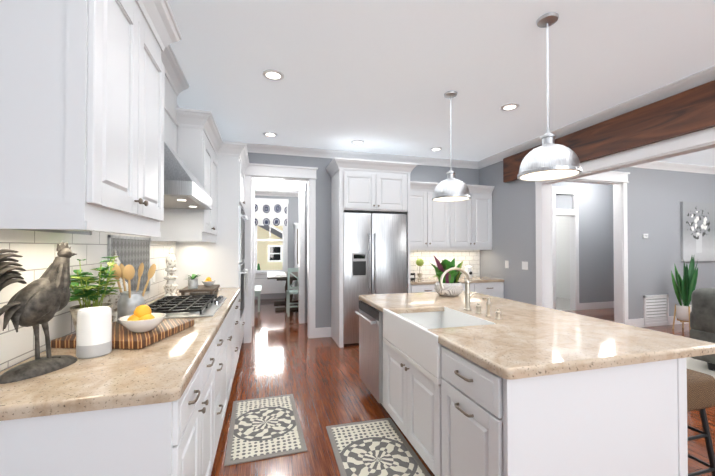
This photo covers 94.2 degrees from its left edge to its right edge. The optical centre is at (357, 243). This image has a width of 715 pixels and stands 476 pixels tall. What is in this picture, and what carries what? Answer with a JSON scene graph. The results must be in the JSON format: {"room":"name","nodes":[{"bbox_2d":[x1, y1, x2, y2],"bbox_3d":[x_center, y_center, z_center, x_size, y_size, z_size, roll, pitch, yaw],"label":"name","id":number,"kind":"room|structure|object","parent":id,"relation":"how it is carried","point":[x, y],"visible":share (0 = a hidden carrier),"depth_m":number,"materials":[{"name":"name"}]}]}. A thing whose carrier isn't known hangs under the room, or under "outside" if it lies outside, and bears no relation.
{"room":"kitchen","nodes":[
{"label":"kitchen","id":0,"kind":"room"},
{"bbox_2d":[0,229,164,371],"bbox_3d":[-1.232,-0.058,0.463,0.140,2.920,9.040,0,-1,-16],"label":"wall","id":1,"kind":"structure","parent":0,"point":[70,232],"depth_m":1.64,"materials":[{"name":"white"}]},
{"bbox_2d":[0,0,167,235],"bbox_3d":[-1.188,-0.650,1.415,0.447,1.160,0.805,0,-1,-16],"label":"upper cabinet","id":2,"kind":"object","parent":1,"relation":"attached to","point":[108,143],"depth_m":1.08,"materials":[{"name":"white paint"}]},
{"bbox_2d":[168,60,179,127],"bbox_3d":[-1.629,-1.117,2.577,0.218,0.750,0.860,0,-1,-16],"label":"upper cabinet","id":3,"kind":"object","parent":1,"relation":"attached to","point":[173,80],"depth_m":2.85,"materials":[{"name":"white paint"}]},
{"bbox_2d":[148,108,219,239],"bbox_3d":[-1.761,-0.625,3.471,0.447,1.160,0.915,0,-1,-16],"label":"upper cabinet","id":4,"kind":"object","parent":1,"relation":"attached to","point":[187,219],"depth_m":3.06,"materials":[{"name":"white paint"}]},
{"bbox_2d":[168,128,215,199],"bbox_3d":[-1.485,-0.585,2.610,0.520,0.336,0.900,0,-1,-16],"label":"range hood","id":5,"kind":"object","parent":1,"relation":"attached to","point":[191,172],"depth_m":3.04,"materials":[{"name":"white paint"}]},
{"bbox_2d":[254,195,298,299],"bbox_3d":[-2.042,0.047,9.216,4.480,2.920,0.140,0,-1,-16],"label":"wall","id":6,"kind":"structure","parent":0,"point":[293,210],"depth_m":9.19,"materials":[{"name":"grey paint"}]},
{"bbox_2d":[255,225,283,272],"bbox_3d":[-2.399,-0.153,9.120,0.762,1.881,0.139,0,-1,-16],"label":"window","id":7,"kind":"structure","parent":6,"relation":"in","point":[262,271],"depth_m":9.06,"materials":[{"name":"white wood"}]},
{"bbox_2d":[255,200,286,225],"bbox_3d":[-2.367,-0.820,9.015,0.880,0.670,0.024,0,-1,-16],"label":"window blind","id":8,"kind":"object","parent":6,"relation":"attached to","point":[270,213],"visible":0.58,"depth_m":9.02,"materials":[{"name":"fabric"}]},
{"bbox_2d":[305,182,307,322],"bbox_3d":[-1.194,0.011,6.173,4.480,2.920,0.120,0,-1,-16],"label":"wall","id":9,"kind":"structure","parent":0,"point":[306,204],"depth_m":6.17,"materials":[{"name":"grey paint"}]},
{"bbox_2d":[242,152,478,342],"bbox_3d":[-0.096,0.001,5.399,4.980,2.920,0.140,0,-1,-16],"label":"wall","id":10,"kind":"structure","parent":0,"point":[427,173],"depth_m":5.21,"materials":[{"name":"grey paint"}]},
{"bbox_2d":[330,157,409,216],"bbox_3d":[0.187,-0.829,5.103,1.078,0.714,0.598,0,-1,-16],"label":"upper cabinet","id":11,"kind":"object","parent":10,"relation":"attached to","point":[357,185],"depth_m":4.81,"materials":[{"name":"white paint"}]},
{"bbox_2d":[402,181,453,248],"bbox_3d":[1.097,-0.444,5.476,0.875,1.043,0.360,0,-1,-16],"label":"upper cabinet","id":12,"kind":"object","parent":10,"relation":"attached to","point":[430,224],"depth_m":5.30,"materials":[{"name":"white paint"}]},
{"bbox_2d":[454,185,493,248],"bbox_3d":[1.813,-0.442,5.675,0.875,1.043,0.360,0,-1,-16],"label":"upper cabinet","id":13,"kind":"object","parent":10,"relation":"attached to","point":[459,231],"depth_m":5.52,"materials":[{"name":"white paint"}]},
{"bbox_2d":[383,307,438,338],"bbox_3d":[0.331,0.623,2.225,0.030,0.231,0.870,0,-1,-16],"label":"sink","id":14,"kind":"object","parent":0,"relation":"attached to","point":[384,308],"depth_m":2.13,"materials":[{"name":"white ceramic"}]},
{"bbox_2d":[168,0,714,191],"bbox_3d":[2.510,-1.519,3.704,13.200,0.080,13.240,0,-1,-16],"label":"ceiling","id":15,"kind":"structure","parent":0,"point":[380,76],"depth_m":2.78,"materials":[{"name":"white paint"}]},
{"bbox_2d":[263,132,277,136],"bbox_3d":[-1.172,-1.464,4.473,0.192,0.010,0.192,0,-1,-16],"label":"recessed light","id":16,"kind":"object","parent":15,"relation":"in","point":[269,134],"visible":0.98,"depth_m":4.46,"materials":[{"name":"white"}]},
{"bbox_2d":[262,69,283,80],"bbox_3d":[-0.742,-1.483,2.932,0.192,0.010,0.192,0,-1,-16],"label":"recessed light","id":17,"kind":"object","parent":15,"relation":"in","point":[272,74],"visible":1,"depth_m":2.92,"materials":[{"name":"white"}]},
{"bbox_2d":[351,140,363,144],"bbox_3d":[0.004,-1.461,4.801,0.192,0.010,0.192,0,-1,-16],"label":"recessed light","id":18,"kind":"object","parent":15,"relation":"in","point":[357,142],"visible":0.96,"depth_m":4.79,"materials":[{"name":"white"}]},
{"bbox_2d":[430,147,442,150],"bbox_3d":[1.217,-1.457,5.139,0.192,0.010,0.192,0,-1,-16],"label":"recessed light","id":19,"kind":"object","parent":15,"relation":"in","point":[436,149],"visible":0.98,"depth_m":5.13,"materials":[{"name":"white"}]},
{"bbox_2d":[432,91,470,201],"bbox_3d":[0.922,-0.959,3.286,0.374,1.049,0.374,0,-1,-16],"label":"pendant light","id":20,"kind":"object","parent":15,"relation":"hanging from","point":[450,188],"visible":1,"depth_m":3.19,"materials":[{"name":"silver metal"}]},
{"bbox_2d":[500,103,519,110],"bbox_3d":[1.647,-1.475,3.598,0.192,0.010,0.192,0,-1,-16],"label":"recessed light","id":21,"kind":"object","parent":15,"relation":"in","point":[510,107],"visible":1,"depth_m":3.59,"materials":[{"name":"white"}]},
{"bbox_2d":[517,12,581,180],"bbox_3d":[1.264,-0.971,2.208,0.374,1.049,0.374,0,-1,-16],"label":"pendant light","id":22,"kind":"object","parent":15,"relation":"hanging from","point":[549,159],"visible":1,"depth_m":2.15,"materials":[{"name":"silver metal"}]},
{"bbox_2d":[211,298,714,475],"bbox_3d":[2.510,1.471,3.668,13.200,0.060,13.240,0,-1,-16],"label":"floor","id":23,"kind":"structure","parent":0,"point":[319,379],"depth_m":3.30,"materials":[{"name":"brown wood"}]},
{"bbox_2d":[0,336,215,475],"bbox_3d":[-1.066,0.975,1.442,0.706,0.880,0.860,0,-1,-16],"label":"base cabinet","id":24,"kind":"object","parent":23,"relation":"on","point":[176,436],"depth_m":1.08,"materials":[{"name":"white paint"}]},
{"bbox_2d":[0,288,239,415],"bbox_3d":[-1.350,0.527,2.479,0.713,0.040,3.020,0,-1,-16],"label":"countertop","id":25,"kind":"structure","parent":24,"relation":"on","point":[162,369],"depth_m":1.29,"materials":[{"name":"beige stone"}]},
{"bbox_2d":[0,241,76,383],"bbox_3d":[-1.235,0.240,1.249,0.199,0.501,0.316,0,-1,-16],"label":"statue","id":26,"kind":"object","parent":25,"relation":"on","point":[43,299],"visible":1,"depth_m":1.25,"materials":[{"name":"metal"}]},
{"bbox_2d":[76,306,111,358],"bbox_3d":[-1.173,0.392,1.483,0.126,0.204,0.126,0,-1,-16],"label":"canister","id":27,"kind":"object","parent":25,"relation":"on","point":[93,332],"visible":1,"depth_m":1.44,"materials":[{"name":"white ceramic"}]},
{"bbox_2d":[100,250,127,321],"bbox_3d":[-1.518,0.268,2.082,0.149,0.465,0.149,0,-1,-16],"label":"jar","id":28,"kind":"object","parent":25,"relation":"on","point":[113,298],"visible":0.23,"depth_m":2.04,"materials":[{"name":"white ceramic"}]},
{"bbox_2d":[51,319,193,348],"bbox_3d":[-1.222,0.477,1.799,0.440,0.040,0.480,0,-1,2],"label":"cutting board","id":29,"kind":"object","parent":25,"relation":"on","point":[123,337],"visible":0.71,"depth_m":1.65,"materials":[{"name":"brown wood"}]},
{"bbox_2d":[69,256,121,331],"bbox_3d":[-1.351,0.260,1.702,0.237,0.390,0.294,0,-1,-16],"label":"potted plant","id":30,"kind":"object","parent":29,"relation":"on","point":[87,292],"visible":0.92,"depth_m":1.70,"materials":[{"name":"green plant"}]},
{"bbox_2d":[112,263,155,323],"bbox_3d":[-1.321,0.286,1.963,0.222,0.345,0.216,0,-1,-16],"label":"utensil crock","id":31,"kind":"object","parent":29,"relation":"on","point":[129,301],"visible":0.77,"depth_m":1.91,"materials":[{"name":"white ceramic"}]},
{"bbox_2d":[118,305,165,332],"bbox_3d":[-1.120,0.388,1.735,0.210,0.137,0.210,0,-1,-16],"label":"bowl","id":32,"kind":"object","parent":29,"relation":"on","point":[142,318],"visible":1,"depth_m":1.70,"materials":[{"name":"white ceramic"}]},
{"bbox_2d":[163,247,177,296],"bbox_3d":[-1.800,0.270,3.208,0.132,0.489,0.132,0,-1,-16],"label":"figurine","id":33,"kind":"object","parent":25,"relation":"on","point":[170,286],"visible":0.96,"depth_m":3.17,"materials":[{"name":"white ceramic"}]},
{"bbox_2d":[179,285,219,295],"bbox_3d":[-1.664,0.491,3.534,0.320,0.055,0.440,0,-1,-16],"label":"board","id":34,"kind":"object","parent":25,"relation":"on","point":[211,289],"visible":0.9,"depth_m":3.36,"materials":[{"name":"brown wood"}]},
{"bbox_2d":[187,274,200,288],"bbox_3d":[-1.694,0.388,3.428,0.199,0.145,0.132,0,-1,-16],"label":"plant","id":35,"kind":"object","parent":34,"relation":"on","point":[192,282],"visible":1,"depth_m":3.39,"materials":[{"name":"green plant"}]},
{"bbox_2d":[202,277,214,285],"bbox_3d":[-1.633,0.415,3.647,0.140,0.098,0.139,0,-1,-16],"label":"bowl","id":36,"kind":"object","parent":34,"relation":"on","point":[208,281],"visible":1,"depth_m":3.61,"materials":[{"name":"white ceramic"}]},
{"bbox_2d":[175,144,247,348],"bbox_3d":[-1.877,0.128,4.366,0.709,2.644,0.888,0,-1,-16],"label":"tall cabinet","id":37,"kind":"object","parent":23,"relation":"on","point":[221,260],"depth_m":3.99,"materials":[{"name":"white paint"}]},
{"bbox_2d":[244,269,247,296],"bbox_3d":[-1.482,0.530,4.425,0.040,0.360,0.200,0,-1,-16],"label":"hanging towel","id":38,"kind":"object","parent":37,"relation":"hanging from","point":[245,282],"visible":1,"depth_m":4.37,"materials":[{"name":"white fabric"}]},
{"bbox_2d":[216,324,223,450],"bbox_3d":[-1.227,0.982,2.020,0.706,0.880,0.472,0,-1,-16],"label":"base cabinet","id":39,"kind":"object","parent":23,"relation":"on","point":[219,331],"depth_m":2.19,"materials":[{"name":"white paint"}]},
{"bbox_2d":[224,300,235,416],"bbox_3d":[-1.394,0.989,2.617,0.706,0.880,0.900,0,-1,-16],"label":"base cabinet","id":40,"kind":"object","parent":23,"relation":"on","point":[230,320],"depth_m":2.85,"materials":[{"name":"white paint"}]},
{"bbox_2d":[236,296,239,366],"bbox_3d":[-1.576,0.997,3.272,0.706,0.880,0.592,0,-1,-16],"label":"base cabinet","id":41,"kind":"object","parent":23,"relation":"on","point":[237,297],"depth_m":3.71,"materials":[{"name":"white paint"}]},
{"bbox_2d":[254,285,261,311],"bbox_3d":[-2.397,1.259,7.681,0.340,0.460,1.100,0,-1,-16],"label":"bench","id":42,"kind":"object","parent":23,"relation":"on","point":[258,288],"visible":0.4,"depth_m":7.21,"materials":[{"name":"grey wood"}]},
{"bbox_2d":[224,394,306,465],"bbox_3d":[-0.733,1.423,2.640,0.530,0.010,0.920,0,-1,-17],"label":"rug","id":43,"kind":"object","parent":23,"relation":"on","point":[264,428],"visible":0.96,"depth_m":2.52,"materials":[{"name":"grey fabric"}]},
{"bbox_2d":[267,272,297,310],"bbox_3d":[-1.640,1.109,7.946,1.000,0.765,1.500,0,-1,-16],"label":"dining table","id":44,"kind":"object","parent":23,"relation":"on","point":[279,278],"visible":0.44,"depth_m":7.49,"materials":[{"name":"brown wood"}]},
{"bbox_2d":[286,268,298,316],"bbox_3d":[-1.257,0.991,6.984,0.440,0.980,0.420,0,-1,-16],"label":"dining chair","id":45,"kind":"object","parent":23,"relation":"on","point":[288,293],"visible":0.42,"depth_m":6.75,"materials":[{"name":"grey"}]},
{"bbox_2d":[293,223,298,299],"bbox_3d":[-1.249,0.476,9.121,0.980,2.060,0.420,0,-1,-16],"label":"hutch","id":46,"kind":"object","parent":23,"relation":"on","point":[296,245],"visible":0.1,"depth_m":8.91,"materials":[{"name":"white paint"}]},
{"bbox_2d":[343,212,406,345],"bbox_3d":[0.203,0.510,5.069,0.972,1.895,0.636,0,-1,-16],"label":"fridge","id":47,"kind":"object","parent":23,"relation":"on","point":[374,253],"visible":0.77,"depth_m":4.79,"materials":[{"name":"grey metal"}]},
{"bbox_2d":[326,418,430,475],"bbox_3d":[0.134,1.418,2.176,0.530,0.010,0.980,0,-1,-15],"label":"rug","id":48,"kind":"object","parent":23,"relation":"on","point":[379,447],"visible":1,"depth_m":2.27,"materials":[{"name":"grey fabric"}]},
{"bbox_2d":[407,285,435,292],"bbox_3d":[1.003,1.038,5.291,0.605,0.845,0.631,0,-1,-16],"label":"base cabinet","id":49,"kind":"object","parent":23,"relation":"on","point":[410,288],"depth_m":4.95,"materials":[{"name":"white paint"}]},
{"bbox_2d":[458,281,503,297],"bbox_3d":[1.719,1.040,5.491,1.145,0.845,0.631,0,-1,-16],"label":"base cabinet","id":50,"kind":"object","parent":23,"relation":"on","point":[492,288],"depth_m":5.26,"materials":[{"name":"white paint"}]},
{"bbox_2d":[407,277,501,284],"bbox_3d":[1.492,0.597,5.429,1.618,0.040,0.638,0,-1,-16],"label":"countertop","id":51,"kind":"structure","parent":50,"relation":"on","point":[425,280],"depth_m":5.23,"materials":[{"name":"beige stone"}]},
{"bbox_2d":[410,273,414,279],"bbox_3d":[0.846,0.519,5.241,0.110,0.110,0.058,0,-1,-28],"label":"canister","id":52,"kind":"object","parent":51,"relation":"on","point":[412,276],"visible":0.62,"depth_m":5.22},
{"bbox_2d":[416,258,423,278],"bbox_3d":[1.012,0.406,5.407,0.154,0.339,0.143,0,-1,-16],"label":"topiary","id":53,"kind":"object","parent":51,"relation":"on","point":[419,262],"visible":1,"depth_m":5.37,"materials":[{"name":"green plant"}]},
{"bbox_2d":[464,264,472,277],"bbox_3d":[1.869,0.458,5.609,0.136,0.240,0.136,0,-1,-16],"label":"canister","id":54,"kind":"object","parent":51,"relation":"on","point":[468,269],"visible":0.85,"depth_m":5.55,"materials":[{"name":"white ceramic"}]},
{"bbox_2d":[355,299,687,475],"bbox_3d":[0.764,0.986,2.449,1.090,0.880,2.102,0,-1,-16],"label":"kitchen island","id":55,"kind":"object","parent":23,"relation":"on","point":[517,389],"depth_m":1.52,"materials":[{"name":"white paint"}]},
{"bbox_2d":[359,291,714,382],"bbox_3d":[0.903,0.527,2.500,1.270,0.040,2.150,0,-1,-16],"label":"island countertop","id":56,"kind":"structure","parent":55,"relation":"on","point":[529,341],"depth_m":1.76,"materials":[{"name":"beige stone"}]},
{"bbox_2d":[430,256,462,295],"bbox_3d":[0.904,0.315,3.287,0.367,0.402,0.347,0,-1,-16],"label":"potted plant","id":57,"kind":"object","parent":56,"relation":"on","point":[452,286],"visible":0.85,"depth_m":3.23,"materials":[{"name":"green plant"}]},
{"bbox_2d":[440,267,500,319],"bbox_3d":[0.807,0.341,2.364,0.344,0.327,0.394,0,-1,-16],"label":"faucet set","id":58,"kind":"object","parent":56,"relation":"on","point":[467,293],"visible":1,"depth_m":2.48,"materials":[{"name":"silver metal"}]},
{"bbox_2d":[556,297,572,310],"bbox_3d":[4.447,1.501,8.859,2.480,0.004,3.000,0,-1,-16],"label":"bedroom floor","id":59,"kind":"structure","parent":23,"relation":"on","point":[562,304],"depth_m":8.14,"materials":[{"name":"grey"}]},
{"bbox_2d":[671,257,697,331],"bbox_3d":[5.588,0.822,5.627,0.404,1.286,0.391,0,-1,-16],"label":"snake plant","id":60,"kind":"object","parent":23,"relation":"on","point":[684,288],"visible":0.83,"depth_m":5.59,"materials":[{"name":"green plant"}]},
{"bbox_2d":[686,357,714,377],"bbox_3d":[5.387,1.429,3.127,3.150,0.010,3.050,0,-1,-16],"label":"living room rug","id":61,"kind":"object","parent":23,"relation":"on","point":[697,365],"depth_m":3.88,"materials":[{"name":"white fabric"}]},
{"bbox_2d":[690,288,714,370],"bbox_3d":[4.651,0.962,2.958,0.980,0.919,2.270,0,-1,-16],"label":"sofa","id":62,"kind":"object","parent":61,"relation":"on","point":[702,319],"visible":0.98,"depth_m":3.77,"materials":[{"name":"grey fabric"}]},
{"bbox_2d":[687,369,714,475],"bbox_3d":[1.770,1.082,1.992,0.428,0.682,0.428,0,-1,-16],"label":"stool","id":63,"kind":"object","parent":23,"relation":"on","point":[700,392],"visible":0.25,"depth_m":1.84,"materials":[{"name":"black"}]},
{"bbox_2d":[556,216,569,298],"bbox_3d":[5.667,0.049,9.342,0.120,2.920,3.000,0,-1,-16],"label":"door","id":64,"kind":"structure","parent":0,"point":[562,256],"depth_m":9.17,"materials":[{"name":"white"}]},
{"bbox_2d":[569,216,569,261],"bbox_3d":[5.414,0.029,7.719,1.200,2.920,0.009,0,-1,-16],"label":"wall","id":65,"kind":"structure","parent":0,"point":[569,216],"depth_m":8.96,"materials":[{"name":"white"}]},
{"bbox_2d":[479,129,704,304],"bbox_3d":[3.450,-0.043,1.696,0.140,2.920,8.900,0,-1,-16],"label":"wall","id":66,"kind":"structure","parent":0,"point":[514,223],"depth_m":5.17,"materials":[{"name":"grey paint"}]},
{"bbox_2d":[522,261,527,269],"bbox_3d":[2.473,0.326,4.915,0.009,0.120,0.115,0,-1,-16],"label":"switch plate","id":67,"kind":"object","parent":66,"relation":"attached to","point":[524,265],"depth_m":4.92,"materials":[{"name":"white plastic"}]},
{"bbox_2d":[503,80,714,182],"bbox_3d":[2.905,-1.177,3.203,0.062,0.375,4.270,0,-1,-16],"label":"wood beam","id":68,"kind":"structure","parent":66,"relation":"attached to","point":[692,110],"depth_m":3.31,"materials":[{"name":"brown wood"}]},
{"bbox_2d":[552,167,714,319],"bbox_3d":[5.296,0.009,6.020,5.740,2.920,0.140,0,-1,-16],"label":"wall","id":69,"kind":"structure","parent":0,"point":[655,197],"depth_m":5.84,"materials":[{"name":"grey paint"}]},
{"bbox_2d":[177,65,714,342],"bbox_3d":[3.067,-0.016,3.925,11.200,2.920,12.800,0,-1,-16],"label":"trim","id":70,"kind":"structure","parent":69,"relation":"attached to","point":[552,202],"depth_m":5.15,"materials":[{"name":"white"}]},
{"bbox_2d":[643,294,668,325],"bbox_3d":[5.327,1.183,5.930,0.600,0.530,0.020,0,-1,-16],"label":"air vent","id":71,"kind":"object","parent":69,"relation":"in","point":[654,306],"visible":0.92,"depth_m":5.92,"materials":[{"name":"white metal"}]},
{"bbox_2d":[680,202,714,261],"bbox_3d":[6.481,-0.218,6.259,1.070,1.100,0.038,0,-1,-16],"label":"painting","id":72,"kind":"object","parent":69,"relation":"attached to","point":[697,231],"visible":1,"depth_m":6.20},
{"label":"outside","id":73,"kind":"structure","parent":0,"visible":0},
{"bbox_2d":[257,225,282,269],"bbox_3d":[-3.690,-0.500,16.997,14.000,8.200,12.000,0,-1,-16],"label":"house","id":74,"kind":"structure","parent":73,"point":[269,255],"depth_m":14.32,"materials":[{"name":"beige"}]}
]}

